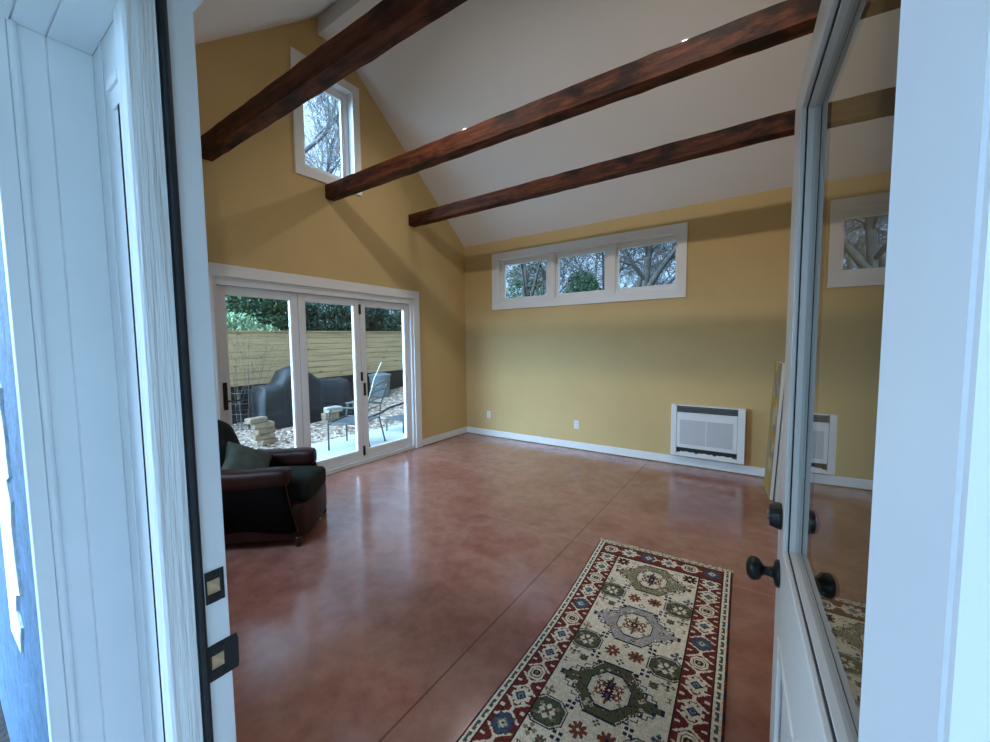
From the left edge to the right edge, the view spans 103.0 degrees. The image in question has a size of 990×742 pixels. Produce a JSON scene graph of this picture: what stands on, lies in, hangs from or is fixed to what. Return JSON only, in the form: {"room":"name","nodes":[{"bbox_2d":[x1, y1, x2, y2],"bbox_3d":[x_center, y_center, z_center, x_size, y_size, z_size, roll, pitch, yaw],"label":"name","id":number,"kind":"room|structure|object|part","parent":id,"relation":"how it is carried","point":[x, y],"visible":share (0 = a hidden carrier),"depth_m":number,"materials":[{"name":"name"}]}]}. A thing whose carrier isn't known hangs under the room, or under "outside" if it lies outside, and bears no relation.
{"room":"outside front doorway","nodes":[
{"label":"outside front doorway","id":0,"kind":"room"},
{"bbox_2d":[0,225,48,741],"bbox_3d":[-2.101,0.032,1.644,3.220,3.250,0.098,2,5,34],"label":"wall","id":1,"kind":"structure","parent":0,"point":[22,692],"depth_m":1.03,"materials":[{"name":"blue paint"}]},
{"bbox_2d":[0,384,23,652],"bbox_3d":[-1.412,0.416,1.140,0.350,0.840,0.006,2,5,34],"label":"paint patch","id":2,"kind":"object","parent":1,"relation":"attached to","point":[13,579],"visible":1,"depth_m":1.11,"materials":[{"name":"white paint"}]},
{"bbox_2d":[0,0,117,55],"bbox_3d":[-0.246,-0.564,0.310,1.350,0.037,0.122,2,5,34],"label":"ceiling","id":3,"kind":"structure","parent":1,"relation":"attached to","point":[80,25],"depth_m":0.63,"materials":[{"name":"paint"}]},
{"bbox_2d":[0,16,144,741],"bbox_3d":[-0.760,0.519,0.744,0.035,2.177,0.122,2,5,34],"label":"trim","id":4,"kind":"structure","parent":1,"relation":"attached to","point":[52,216],"depth_m":0.70,"materials":[{"name":"white wood"}]},
{"bbox_2d":[195,18,466,445],"bbox_3d":[-1.916,-1.278,4.575,0.150,5.253,5.115,2,5,34],"label":"wall","id":5,"kind":"structure","parent":0,"point":[260,213],"depth_m":4.38,"materials":[{"name":"yellow paint"}]},
{"bbox_2d":[208,262,421,474],"bbox_3d":[-1.900,0.071,4.656,0.170,2.250,2.678,2,5,34],"label":"door","id":6,"kind":"structure","parent":5,"relation":"in","point":[224,279],"depth_m":4.46,"materials":[{"name":"white paint"}]},
{"bbox_3d":[-2.529,0.239,3.697,0.011,0.260,0.036,2,5,34],"label":"handle plate","id":7,"kind":"part","parent":6,"relation":"part of","materials":[{"name":"black metal"}]},
{"bbox_3d":[-2.473,0.281,3.733,0.054,0.018,0.135,2,5,34],"label":"lever handle","id":8,"kind":"part","parent":6,"relation":"part of","materials":[{"name":"black metal"}]},
{"bbox_3d":[-2.360,0.187,4.004,0.060,2.007,0.770,2,5,34],"label":"panel","id":9,"kind":"part","parent":6,"relation":"part of","materials":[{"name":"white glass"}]},
{"bbox_3d":[-1.921,0.138,4.646,0.060,2.007,0.778,2,5,34],"label":"panel","id":10,"kind":"part","parent":6,"relation":"part of","materials":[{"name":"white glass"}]},
{"bbox_3d":[-1.648,0.231,4.988,0.017,0.160,0.032,2,5,34],"label":"pull handle","id":11,"kind":"part","parent":6,"relation":"part of","materials":[{"name":"black metal"}]},
{"bbox_3d":[-1.469,0.088,5.307,0.060,2.007,0.814,2,5,34],"label":"panel","id":12,"kind":"part","parent":6,"relation":"part of","materials":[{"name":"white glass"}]},
{"bbox_2d":[289,46,361,195],"bbox_3d":[-1.925,-2.732,4.464,0.170,1.252,0.826,2,5,34],"label":"window","id":13,"kind":"structure","parent":5,"relation":"in","point":[347,94],"depth_m":4.65,"materials":[{"name":"white paint"}]},
{"bbox_3d":[-1.934,-2.733,4.470,0.148,1.110,0.685,2,5,34],"label":"sash frame","id":14,"kind":"part","parent":13,"relation":"part of","materials":[{"name":"white paint"}]},
{"bbox_2d":[201,0,467,161],"bbox_3d":[-0.747,-1.869,2.233,4.380,0.153,0.121,2,5,34],"label":"ceiling beam","id":15,"kind":"structure","parent":5,"relation":"attached to","point":[388,23],"depth_m":2.37,"materials":[{"name":"brown wood"}]},
{"bbox_2d":[317,0,381,40],"bbox_3d":[-0.087,-3.722,3.100,4.380,0.248,0.130,2,5,34],"label":"ceiling beam","id":16,"kind":"structure","parent":5,"relation":"attached to","point":[342,13],"depth_m":4.09,"materials":[{"name":"paint"}]},
{"bbox_2d":[422,427,466,445],"bbox_3d":[-1.841,1.140,4.671,0.016,0.095,4.875,2,5,34],"label":"baseboard","id":17,"kind":"structure","parent":5,"relation":"attached to","point":[449,434],"depth_m":6.17,"materials":[{"name":"white paint"}]},
{"bbox_2d":[325,0,820,200],"bbox_3d":[-0.064,-1.945,3.233,4.380,0.153,0.121,2,5,34],"label":"ceiling beam","id":18,"kind":"structure","parent":5,"relation":"attached to","point":[787,20],"depth_m":2.61,"materials":[{"name":"brown wood"}]},
{"bbox_2d":[408,109,795,226],"bbox_3d":[0.645,-2.025,4.270,4.380,0.153,0.121,2,5,34],"label":"ceiling beam","id":19,"kind":"structure","parent":5,"relation":"attached to","point":[780,125],"depth_m":3.78,"materials":[{"name":"brown wood"}]},
{"bbox_2d":[225,433,778,741],"bbox_3d":[-0.062,1.342,3.417,4.420,0.150,4.965,2,5,34],"label":"floor","id":20,"kind":"structure","parent":0,"point":[428,573],"depth_m":2.55,"materials":[{"name":"concrete"}]},
{"bbox_2d":[217,420,326,546],"bbox_3d":[-1.950,0.841,3.169,1.017,0.920,0.716,-1,4,-6],"label":"armchair","id":21,"kind":"object","parent":20,"relation":"on","point":[282,500],"visible":0.65,"depth_m":2.88,"materials":[{"name":"leather"}]},
{"bbox_3d":[-2.251,0.707,3.128,0.351,0.640,0.650,-1,4,-6],"label":"backrest","id":22,"kind":"part","parent":21,"relation":"part of","materials":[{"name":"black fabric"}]},
{"bbox_2d":[221,441,272,469],"bbox_3d":[-1.966,0.739,3.126,0.314,0.353,0.408,-2,4,-23],"label":"throw pillow","id":23,"kind":"object","parent":21,"relation":"on","point":[238,456],"visible":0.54,"depth_m":3.09,"materials":[{"name":"grey fabric"}]},
{"bbox_3d":[-1.845,0.985,2.899,0.744,0.469,0.135,-1,4,-6],"label":"armrest","id":24,"kind":"part","parent":21,"relation":"part of","materials":[{"name":"leather"}]},
{"bbox_3d":[-1.853,1.114,3.199,0.827,0.260,0.683,-1,4,-6],"label":"seat","id":25,"kind":"part","parent":21,"relation":"part of","materials":[{"name":"leather"}]},
{"bbox_3d":[-1.906,0.946,3.473,0.744,0.469,0.135,-1,4,-6],"label":"armrest","id":26,"kind":"part","parent":21,"relation":"part of","materials":[{"name":"leather"}]},
{"bbox_2d":[275,466,325,500],"bbox_3d":[-1.776,0.898,3.192,0.665,0.200,0.450,-1,4,-6],"label":"seat cushion","id":27,"kind":"object","parent":21,"relation":"on","point":[307,482],"depth_m":3.11,"materials":[{"name":"black fabric"}]},
{"bbox_2d":[456,538,733,741],"bbox_3d":[0.501,1.370,1.734,0.960,0.015,2.544,2,5,31],"label":"rug","id":28,"kind":"object","parent":20,"relation":"on","point":[636,649],"visible":1,"depth_m":1.84,"materials":[{"name":"fabric"}]},
{"bbox_2d":[763,362,784,499],"bbox_3d":[2.713,0.561,3.830,0.087,1.290,0.400,2,4,28],"label":"canvas","id":29,"kind":"object","parent":20,"relation":"on","point":[779,371],"visible":0.96,"depth_m":3.73,"materials":[{"name":"grey fabric"}]},
{"bbox_2d":[773,390,783,501],"bbox_3d":[2.743,0.588,3.804,0.079,1.240,0.440,2,4,28],"label":"canvas","id":30,"kind":"object","parent":20,"relation":"on","point":[776,494],"visible":0.25,"depth_m":3.65,"materials":[{"name":"grey fabric"}]},
{"bbox_3d":[2.744,0.588,3.804,0.076,1.240,0.440,2,5,28],"label":"stretcher frame","id":31,"kind":"part","parent":30,"relation":"part of","materials":[{"name":"beige wood"}]},
{"bbox_2d":[193,0,812,246],"bbox_3d":[-0.060,-2.840,3.188,4.680,2.302,5.115,2,5,34],"label":"ceiling","id":32,"kind":"structure","parent":0,"point":[481,60],"depth_m":4.08,"materials":[{"name":"paint"}]},
{"bbox_2d":[678,36,691,42],"bbox_3d":[1.674,-2.844,3.461,0.156,0.105,0.124,3,5,39],"label":"recessed light","id":33,"kind":"object","parent":32,"relation":"in","point":[686,37],"visible":0.12,"depth_m":3.42,"materials":[{"name":"white plastic"}]},
{"bbox_2d":[464,186,791,476],"bbox_3d":[1.363,-0.367,5.417,4.380,3.255,0.150,2,5,34],"label":"wall","id":34,"kind":"structure","parent":0,"point":[618,370],"depth_m":4.96,"materials":[{"name":"yellow paint"}]},
{"bbox_2d":[574,420,578,428],"bbox_3d":[1.147,0.755,5.553,0.070,0.116,0.009,2,5,34],"label":"wall outlet","id":35,"kind":"object","parent":34,"relation":"attached to","point":[576,423],"visible":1,"depth_m":5.55,"materials":[{"name":"white plastic"}]},
{"bbox_2d":[492,222,687,309],"bbox_3d":[1.148,-1.355,5.476,2.783,0.865,0.170,2,5,34],"label":"window","id":36,"kind":"structure","parent":34,"relation":"in","point":[611,245],"depth_m":5.26,"materials":[{"name":"white paint"}]},
{"bbox_2d":[467,427,764,476],"bbox_3d":[1.336,1.056,5.443,4.365,0.095,0.016,2,5,34],"label":"baseboard","id":37,"kind":"structure","parent":34,"relation":"attached to","point":[723,466],"depth_m":5.13,"materials":[{"name":"white paint"}]},
{"bbox_2d":[670,403,745,464],"bbox_3d":[2.467,0.715,4.588,0.758,0.614,0.106,2,5,34],"label":"wall heater","id":38,"kind":"object","parent":34,"relation":"attached to","point":[716,433],"visible":1,"depth_m":4.53,"materials":[{"name":"white plastic"}]},
{"bbox_2d":[680,419,705,446],"bbox_3d":[2.319,0.726,4.630,0.269,0.290,0.006,2,5,34],"label":"grille","id":39,"kind":"object","parent":38,"relation":"attached to","point":[692,431],"depth_m":4.62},
{"bbox_2d":[678,406,732,415],"bbox_3d":[2.457,0.458,4.568,0.620,0.074,0.029,2,5,34],"label":"outlet","id":40,"kind":"object","parent":38,"relation":"attached to","point":[682,410],"depth_m":4.55,"materials":[{"name":"black"}]},
{"bbox_3d":[2.450,0.707,4.572,0.620,0.423,0.053,2,5,34],"label":"panel","id":41,"kind":"part","parent":38,"relation":"part of","materials":[{"name":"white plastic"}]},
{"bbox_2d":[706,422,732,449],"bbox_3d":[2.547,0.735,4.475,0.259,0.290,0.006,2,5,34],"label":"grille","id":42,"kind":"object","parent":38,"relation":"attached to","point":[719,435],"depth_m":4.47,"materials":[{"name":"white metal"}]},
{"bbox_2d":[810,0,900,699],"bbox_3d":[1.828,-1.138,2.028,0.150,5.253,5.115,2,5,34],"label":"door glass","id":43,"kind":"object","parent":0,"point":[863,101],"depth_m":1.36,"materials":[{"name":"clear glass"}]},
{"bbox_3d":[-1.448,-0.054,1.302,4.380,3.255,0.085,2,5,34],"label":"wall","id":44,"kind":"structure","parent":0,"visible":0},
{"bbox_2d":[92,23,163,741],"bbox_3d":[-0.657,0.517,0.751,0.182,2.177,0.006,2,5,34],"label":"trim","id":45,"kind":"structure","parent":44,"relation":"attached to","point":[108,42],"depth_m":0.72,"materials":[{"name":"white wood"}]},
{"bbox_2d":[117,104,165,741],"bbox_3d":[-0.595,0.586,0.708,0.026,2.045,0.003,2,5,34],"label":"trim","id":46,"kind":"structure","parent":44,"relation":"attached to","point":[118,104],"depth_m":0.68,"materials":[{"name":"black"}]},
{"bbox_2d":[112,0,202,741],"bbox_3d":[-0.558,0.464,0.692,0.044,2.290,0.041,2,5,34],"label":"trim","id":47,"kind":"structure","parent":44,"relation":"attached to","point":[134,21],"depth_m":0.65,"materials":[{"name":"white wood"}]},
{"bbox_2d":[155,0,213,741],"bbox_3d":[-0.169,0.428,0.458,0.874,2.085,0.016,2,5,34],"label":"trim","id":48,"kind":"structure","parent":44,"relation":"attached to","point":[161,12],"depth_m":0.67,"materials":[{"name":"black rubber"}]},
{"bbox_2d":[174,0,203,12],"bbox_3d":[-0.177,-0.619,0.385,0.936,0.046,0.095,2,5,34],"label":"trim","id":49,"kind":"structure","parent":44,"relation":"attached to","point":[192,5],"depth_m":0.66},
{"bbox_2d":[167,0,235,741],"bbox_3d":[-0.539,0.414,0.716,0.030,2.085,0.083,2,5,34],"label":"door frame","id":50,"kind":"structure","parent":44,"relation":"attached to","point":[180,18],"depth_m":0.69,"materials":[{"name":"white wood"}]},
{"bbox_2d":[204,566,224,605],"bbox_3d":[-0.513,0.394,0.722,0.005,0.060,0.030,2,5,34],"label":"strike plate","id":51,"kind":"object","parent":44,"relation":"attached to","point":[214,579],"visible":1,"depth_m":0.72,"materials":[{"name":"black metal"}]},
{"bbox_2d":[208,632,238,682],"bbox_3d":[-0.508,0.536,0.739,0.006,0.068,0.050,2,5,32],"label":"strike plate","id":52,"kind":"object","parent":44,"relation":"attached to","point":[226,651],"visible":1,"depth_m":0.74,"materials":[{"name":"black metal"}]},
{"bbox_2d":[746,0,871,741],"bbox_3d":[0.484,0.416,0.626,0.181,2.050,0.920,2,5,35],"label":"door","id":53,"kind":"structure","parent":44,"relation":"in","point":[814,696],"depth_m":0.80,"materials":[{"name":"paint"}]},
{"bbox_3d":[0.500,0.934,0.625,0.054,0.584,0.711,2,5,31],"label":"panel moulding","id":54,"kind":"part","parent":53,"relation":"part of","materials":[{"name":"paint"}]},
{"bbox_3d":[0.489,-0.049,0.557,0.005,0.940,0.647,2,5,31],"label":"pane","id":55,"kind":"part","parent":53,"relation":"part of","materials":[{"name":"clear glass"}]},
{"bbox_2d":[858,0,989,741],"bbox_3d":[0.198,0.443,0.191,0.032,2.085,0.127,2,5,34],"label":"trim","id":56,"kind":"structure","parent":44,"relation":"attached to","point":[942,47],"depth_m":0.16,"materials":[{"name":"white wood"}]},
{"bbox_2d":[936,8,989,741],"bbox_3d":[0.182,0.495,0.137,0.082,2.290,0.060,2,5,34],"label":"trim","id":57,"kind":"structure","parent":44,"relation":"attached to","point":[964,697],"depth_m":0.11,"materials":[{"name":"white wood"}]},
{"label":"outside","id":58,"kind":"structure","parent":0,"visible":0},
{"bbox_2d":[233,386,403,448],"bbox_3d":[-5.179,0.505,14.108,15.850,0.536,25.000,2,5,34],"label":"ground","id":59,"kind":"structure","parent":58,"point":[394,394],"depth_m":7.72,"materials":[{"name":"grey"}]},
{"bbox_2d":[231,390,255,425],"bbox_3d":[-4.902,0.744,7.724,0.608,0.760,0.608,2,5,34],"label":"wire cage","id":60,"kind":"object","parent":59,"relation":"on","point":[238,414],"visible":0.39,"depth_m":7.53,"materials":[{"name":"grey metal"}]},
{"bbox_2d":[226,312,286,372],"bbox_3d":[-6.046,0.052,9.281,1.175,2.929,2.289,2,5,34],"label":"leafy bush","id":61,"kind":"object","parent":59,"relation":"on","point":[247,322],"visible":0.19,"depth_m":9.25,"materials":[{"name":"green plant"}]},
{"bbox_2d":[225,295,289,380],"bbox_3d":[-6.627,-0.712,10.980,2.523,4.230,2.684,2,5,34],"label":"evergreen tree","id":62,"kind":"object","parent":59,"relation":"on","point":[257,310],"visible":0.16,"depth_m":10.63,"materials":[{"name":"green plant"}]},
{"bbox_2d":[227,311,288,428],"bbox_3d":[-4.848,-0.140,7.433,2.281,2.565,1.844,-3,5,-35],"label":"bare shrub","id":63,"kind":"object","parent":59,"relation":"on","point":[246,384],"visible":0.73,"depth_m":7.67,"materials":[{"name":"brown plant"}]},
{"bbox_2d":[257,437,277,444],"bbox_3d":[-3.754,1.153,6.498,0.175,0.087,0.264,1,4,26],"label":"paver stone","id":64,"kind":"object","parent":59,"relation":"on","point":[271,440],"visible":0.84,"depth_m":6.41,"materials":[{"name":"beige stone"}]},
{"bbox_2d":[251,432,274,440],"bbox_3d":[-3.800,1.066,6.462,0.185,0.093,0.304,3,5,41],"label":"paver stone","id":65,"kind":"object","parent":64,"relation":"on","point":[268,435],"visible":0.84,"depth_m":6.39,"materials":[{"name":"beige stone"}]},
{"bbox_2d":[253,427,274,434],"bbox_3d":[-3.779,0.974,6.452,0.165,0.096,0.294,2,5,29],"label":"paver stone","id":66,"kind":"object","parent":65,"relation":"on","point":[271,429],"visible":0.84,"depth_m":6.37,"materials":[{"name":"beige stone"}]},
{"bbox_2d":[251,420,274,429],"bbox_3d":[-3.791,0.879,6.429,0.174,0.099,0.314,2,5,37],"label":"paver stone","id":67,"kind":"object","parent":66,"relation":"on","point":[269,423],"visible":0.89,"depth_m":6.37,"materials":[{"name":"beige stone"}]},
{"bbox_2d":[244,416,267,424],"bbox_3d":[-3.850,0.793,6.354,0.173,0.090,0.295,2,5,29],"label":"paver stone","id":68,"kind":"object","parent":67,"relation":"on","point":[254,420],"visible":1,"depth_m":6.28,"materials":[{"name":"beige stone"}]},
{"bbox_2d":[242,299,315,377],"bbox_3d":[-6.901,-1.086,12.372,3.120,4.789,3.093,0,4,9],"label":"evergreen tree","id":69,"kind":"object","parent":59,"relation":"on","point":[306,312],"visible":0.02,"depth_m":12.04,"materials":[{"name":"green plant"}]},
{"bbox_2d":[249,366,353,428],"bbox_3d":[-4.077,0.469,8.388,0.748,1.190,1.950,2,5,34],"label":"covered grill","id":70,"kind":"object","parent":59,"relation":"on","point":[273,400],"visible":0.63,"depth_m":7.85,"materials":[{"name":"black fabric"}]},
{"bbox_2d":[227,330,402,386],"bbox_3d":[-4.603,0.046,9.432,0.090,2.290,18.000,2,5,34],"label":"fence","id":71,"kind":"object","parent":59,"relation":"on","point":[384,342],"visible":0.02,"depth_m":9.68,"materials":[{"name":"brown wood"}]},
{"bbox_2d":[230,370,402,423],"bbox_3d":[-4.550,0.652,9.442,0.128,1.178,18.000,2,5,34],"label":"fabric","id":72,"kind":"object","parent":71,"relation":"hanging from","point":[396,378],"visible":0.03,"depth_m":8.46,"materials":[{"name":"black fabric"}]},
{"bbox_2d":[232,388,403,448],"bbox_3d":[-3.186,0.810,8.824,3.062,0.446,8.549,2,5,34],"label":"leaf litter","id":73,"kind":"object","parent":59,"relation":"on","point":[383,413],"visible":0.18,"depth_m":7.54,"materials":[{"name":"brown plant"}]},
{"bbox_2d":[303,92,341,177],"bbox_3d":[-6.253,-5.679,13.620,11.254,13.601,9.571,-3,5,-32],"label":"bare tree","id":74,"kind":"object","parent":59,"relation":"on","point":[332,120],"visible":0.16,"depth_m":13.07,"materials":[{"name":"grey plant"}]},
{"bbox_2d":[322,418,336,424],"bbox_3d":[-3.389,1.034,8.096,0.205,0.114,0.254,2,5,28],"label":"paver stone","id":75,"kind":"object","parent":59,"relation":"on","point":[324,422],"visible":0.45,"depth_m":8.00,"materials":[{"name":"beige stone"}]},
{"bbox_2d":[321,412,338,419],"bbox_3d":[-3.385,0.914,8.096,0.195,0.130,0.304,3,5,39],"label":"paver stone","id":76,"kind":"object","parent":75,"relation":"on","point":[334,415],"visible":0.84,"depth_m":8.02,"materials":[{"name":"beige stone"}]},
{"bbox_2d":[324,405,342,412],"bbox_3d":[-3.346,0.791,8.146,0.205,0.114,0.324,2,5,31],"label":"paver stone","id":77,"kind":"object","parent":76,"relation":"on","point":[325,408],"visible":0.73,"depth_m":8.05,"materials":[{"name":"beige stone"}]},
{"bbox_2d":[305,302,375,372],"bbox_3d":[-5.059,-0.832,12.396,3.211,4.244,3.220,-3,5,-30],"label":"evergreen tree","id":78,"kind":"object","parent":59,"relation":"on","point":[332,313],"visible":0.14,"depth_m":12.00,"materials":[{"name":"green plant"}]},
{"bbox_2d":[311,424,404,460],"bbox_3d":[-2.032,1.264,6.252,1.770,0.150,9.500,2,5,34],"label":"patio slab","id":79,"kind":"object","parent":59,"relation":"on","point":[338,446],"visible":0.08,"depth_m":6.50,"materials":[{"name":"concrete"}]},
{"bbox_2d":[327,381,387,450],"bbox_3d":[-2.136,0.679,6.240,0.782,1.026,0.632,0,4,5],"label":"patio chair","id":80,"kind":"object","parent":79,"relation":"on","point":[346,420],"visible":0.74,"depth_m":6.21,"materials":[{"name":"grey metal"}]},
{"bbox_3d":[-2.507,0.891,5.985,0.085,0.642,0.027,0,4,5],"label":"leg","id":81,"kind":"part","parent":80,"relation":"part of","materials":[{"name":"grey metal"}]},
{"bbox_3d":[-2.236,0.569,5.939,0.613,0.057,0.032,0,4,5],"label":"armrest","id":82,"kind":"part","parent":80,"relation":"part of","materials":[{"name":"grey metal"}]},
{"bbox_3d":[-2.253,0.801,5.957,0.571,0.047,0.027,0,4,5],"label":"rail","id":83,"kind":"part","parent":80,"relation":"part of","materials":[{"name":"grey metal"}]},
{"bbox_3d":[-2.456,0.849,6.581,0.085,0.642,0.027,0,4,5],"label":"leg","id":84,"kind":"part","parent":80,"relation":"part of","materials":[{"name":"grey metal"}]},
{"bbox_3d":[-2.228,0.794,6.256,0.550,0.032,0.600,0,4,5],"label":"seat","id":85,"kind":"part","parent":80,"relation":"part of","materials":[{"name":"grey metal"}]},
{"bbox_3d":[-2.185,0.527,6.535,0.613,0.057,0.032,0,4,5],"label":"armrest","id":86,"kind":"part","parent":80,"relation":"part of","materials":[{"name":"grey metal"}]},
{"bbox_3d":[-1.885,0.719,5.929,0.195,0.985,0.047,-1,4,-9],"label":"leg","id":87,"kind":"part","parent":80,"relation":"part of","materials":[{"name":"grey metal"}]},
{"bbox_3d":[-1.836,0.679,6.507,0.195,0.985,0.047,1,4,18],"label":"leg","id":88,"kind":"part","parent":80,"relation":"part of","materials":[{"name":"grey metal"}]},
{"bbox_2d":[386,414,403,432],"bbox_3d":[-1.693,0.974,7.491,0.430,0.250,0.630,2,5,28],"label":"footstool","id":89,"kind":"object","parent":79,"relation":"on","point":[400,417],"visible":0.46,"depth_m":7.30,"materials":[{"name":"grey metal"}]},
{"bbox_3d":[-1.694,0.867,7.484,0.430,0.035,0.630,2,5,28],"label":"seat","id":90,"kind":"part","parent":89,"relation":"part of","materials":[{"name":"grey fabric"}]},
{"bbox_2d":[368,363,380,398],"bbox_3d":[-3.131,0.334,10.150,0.073,1.085,0.661,1,4,20],"label":"wooden stick","id":91,"kind":"object","parent":59,"relation":"on","point":[380,363],"visible":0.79,"depth_m":10.17,"materials":[{"name":"beige wood"}]},
{"bbox_2d":[348,307,401,367],"bbox_3d":[-4.409,-1.063,14.284,2.093,4.430,2.026,2,5,34],"label":"evergreen tree","id":92,"kind":"object","parent":59,"relation":"on","point":[381,315],"visible":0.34,"depth_m":13.83,"materials":[{"name":"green plant"}]},
{"bbox_2d":[368,371,390,396],"bbox_3d":[-3.153,0.351,10.807,0.604,0.693,0.625,2,5,34],"label":"trash can","id":93,"kind":"object","parent":59,"relation":"on","point":[380,377],"visible":0.91,"depth_m":10.59,"materials":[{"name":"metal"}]},
{"bbox_3d":[-3.156,0.091,10.789,0.604,0.085,0.604,2,5,34],"label":"lid","id":94,"kind":"part","parent":93,"relation":"part of","materials":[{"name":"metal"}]},
{"bbox_2d":[370,402,403,415],"bbox_3d":[-2.400,0.793,9.979,0.138,0.279,2.749,1,4,15],"label":"garden hose","id":95,"kind":"object","parent":59,"relation":"on","point":[385,409],"visible":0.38,"depth_m":9.52,"materials":[{"name":"black rubber"}]},
{"bbox_2d":[377,309,402,366],"bbox_3d":[-4.416,-1.409,18.073,3.224,4.594,3.200,0,4,12],"label":"evergreen tree","id":96,"kind":"object","parent":59,"relation":"on","point":[399,314],"visible":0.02,"depth_m":17.39,"materials":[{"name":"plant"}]},
{"bbox_2d":[506,263,545,297],"bbox_3d":[1.369,-1.608,15.418,3.293,5.246,3.234,2,5,34],"label":"bush","id":97,"kind":"object","parent":59,"relation":"on","point":[517,286],"visible":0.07,"depth_m":15.04,"materials":[{"name":"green plant"}]},
{"bbox_2d":[562,271,601,292],"bbox_3d":[2.514,-0.768,11.311,2.414,4.116,1.867,2,5,34],"label":"bush","id":98,"kind":"object","parent":59,"relation":"on","point":[591,282],"visible":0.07,"depth_m":11.00,"materials":[{"name":"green plant"}]},
{"bbox_2d":[506,242,674,296],"bbox_3d":[4.978,-5.771,17.755,11.741,13.163,9.882,0,4,8],"label":"bare tree","id":99,"kind":"object","parent":59,"relation":"on","point":[672,268],"visible":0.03,"depth_m":15.68,"materials":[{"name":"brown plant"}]},
{"bbox_2d":[506,242,674,296],"bbox_3d":[2.689,-5.930,16.869,11.106,13.651,10.454,-4,5,-42],"label":"bare tree","id":100,"kind":"object","parent":59,"relation":"on","point":[596,272],"visible":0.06,"depth_m":15.13,"materials":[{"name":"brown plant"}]},
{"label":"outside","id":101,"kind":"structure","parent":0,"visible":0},
{"bbox_3d":[-0.471,1.467,6.718,120.000,0.350,120.000,2,5,34],"label":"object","id":102,"kind":"structure","parent":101,"visible":0},
{"bbox_2d":[0,701,9,741],"bbox_3d":[-2.918,1.633,1.572,3.750,0.080,1.142,2,5,34],"label":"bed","id":103,"kind":"object","parent":102,"relation":"on","point":[4,736],"depth_m":1.73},
{"bbox_2d":[506,252,627,296],"bbox_3d":[1.399,-3.241,11.655,6.524,9.026,6.640,0,4,15],"label":"bare tree","id":104,"kind":"object","parent":102,"relation":"on","point":[525,292],"visible":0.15,"depth_m":11.21,"materials":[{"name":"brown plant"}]},
{"bbox_2d":[522,242,675,291],"bbox_3d":[3.289,-3.875,11.622,8.318,10.262,9.530,-1,4,-3],"label":"bare tree","id":105,"kind":"object","parent":102,"relation":"on","point":[626,259],"visible":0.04,"depth_m":11.56,"materials":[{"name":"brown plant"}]},
{"bbox_2d":[542,247,673,289],"bbox_3d":[5.797,-5.955,14.954,11.587,13.910,8.855,-2,4,-18],"label":"bare tree","id":106,"kind":"object","parent":102,"relation":"on","point":[656,260],"visible":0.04,"depth_m":14.35,"materials":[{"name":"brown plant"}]},
{"bbox_2d":[563,242,675,284],"bbox_3d":[5.968,-5.184,9.295,7.927,13.155,8.309,-2,4,-16],"label":"bare tree","id":107,"kind":"object","parent":102,"relation":"on","point":[639,250],"visible":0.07,"depth_m":11.27,"materials":[{"name":"grey plant"}]},
{"bbox_2d":[567,244,675,286],"bbox_3d":[4.031,-2.936,9.343,8.345,8.698,5.803,1,4,27],"label":"bare tree","id":108,"kind":"object","parent":102,"relation":"on","point":[644,276],"visible":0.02,"depth_m":9.53,"materials":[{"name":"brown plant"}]},
{"bbox_2d":[589,243,675,286],"bbox_3d":[8.649,-5.025,14.893,9.765,12.006,8.697,-2,4,-14],"label":"bare tree","id":109,"kind":"object","parent":102,"relation":"on","point":[664,243],"visible":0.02,"depth_m":15.97,"materials":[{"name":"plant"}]}
]}

